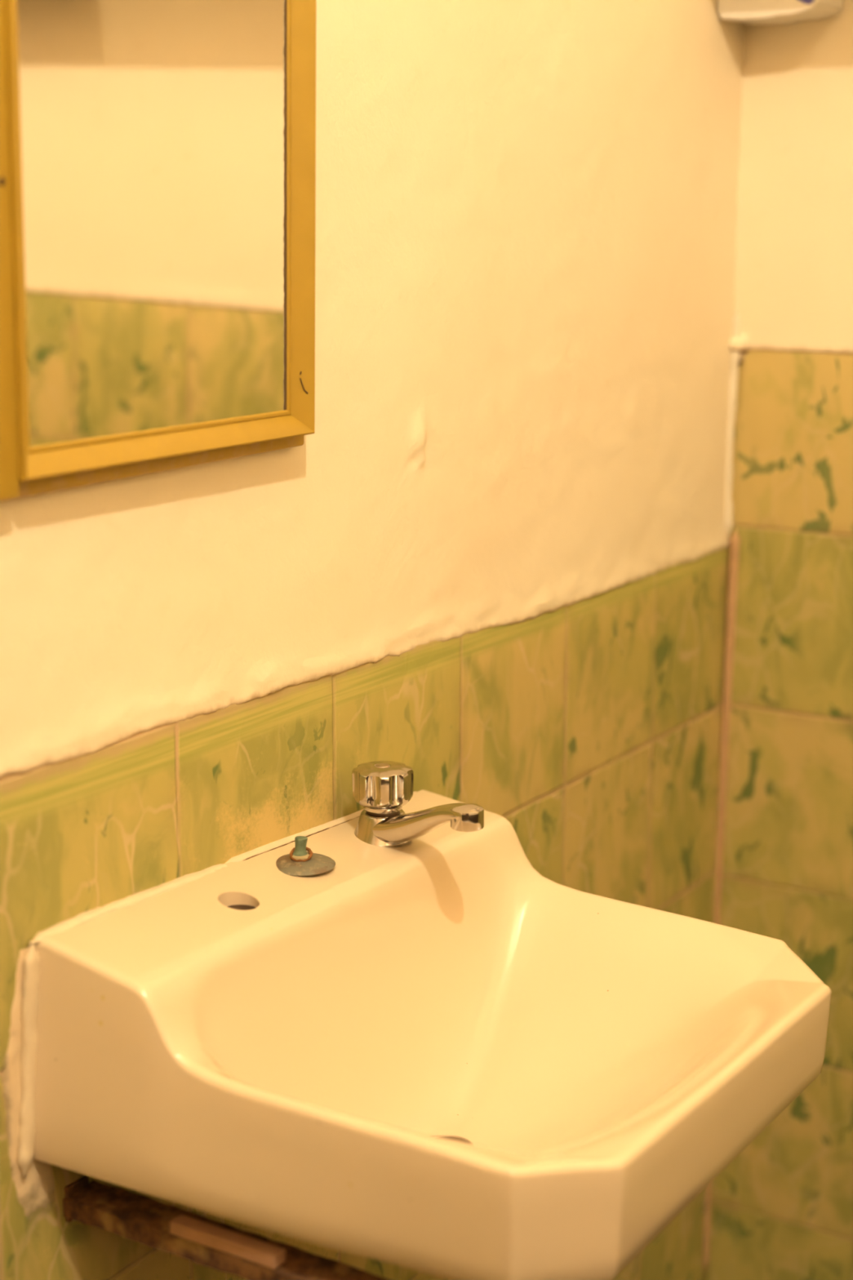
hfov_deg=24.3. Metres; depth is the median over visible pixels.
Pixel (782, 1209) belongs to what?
wall
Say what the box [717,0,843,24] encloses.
plastic box
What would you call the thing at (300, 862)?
cover
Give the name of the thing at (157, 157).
wall mirror
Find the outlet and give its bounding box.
[441,1136,471,1143]
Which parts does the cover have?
plate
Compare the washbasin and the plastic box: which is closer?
the washbasin
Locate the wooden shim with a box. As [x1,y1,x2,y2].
[169,1214,285,1269]
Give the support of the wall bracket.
attached to the wall at (492, 565)
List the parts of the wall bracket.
wall plate, bracket arm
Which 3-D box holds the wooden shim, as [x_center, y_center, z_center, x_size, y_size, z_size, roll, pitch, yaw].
[-0.132,0.399,1.316,0.088,0.009,0.013,8,14,31]
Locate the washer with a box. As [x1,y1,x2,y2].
[292,851,309,859]
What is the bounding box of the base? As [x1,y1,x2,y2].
[354,808,412,847]
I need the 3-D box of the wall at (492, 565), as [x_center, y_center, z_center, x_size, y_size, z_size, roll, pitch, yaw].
[-0.457,-0.370,0.992,0.117,2.900,2.854,8,14,31]
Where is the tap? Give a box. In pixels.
[351,760,484,847]
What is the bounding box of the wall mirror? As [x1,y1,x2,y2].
[0,0,315,501]
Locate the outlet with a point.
(463, 1139)
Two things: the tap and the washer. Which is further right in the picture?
the tap
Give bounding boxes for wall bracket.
[62,1175,390,1279]
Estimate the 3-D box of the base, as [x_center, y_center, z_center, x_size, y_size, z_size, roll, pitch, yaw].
[-0.035,0.149,1.603,0.050,0.022,0.050,8,14,31]
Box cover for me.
[275,835,335,875]
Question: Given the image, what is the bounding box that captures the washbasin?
[2,789,831,1279]
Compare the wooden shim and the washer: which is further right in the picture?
the washer
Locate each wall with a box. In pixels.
[0,0,743,1279]
[703,0,852,1279]

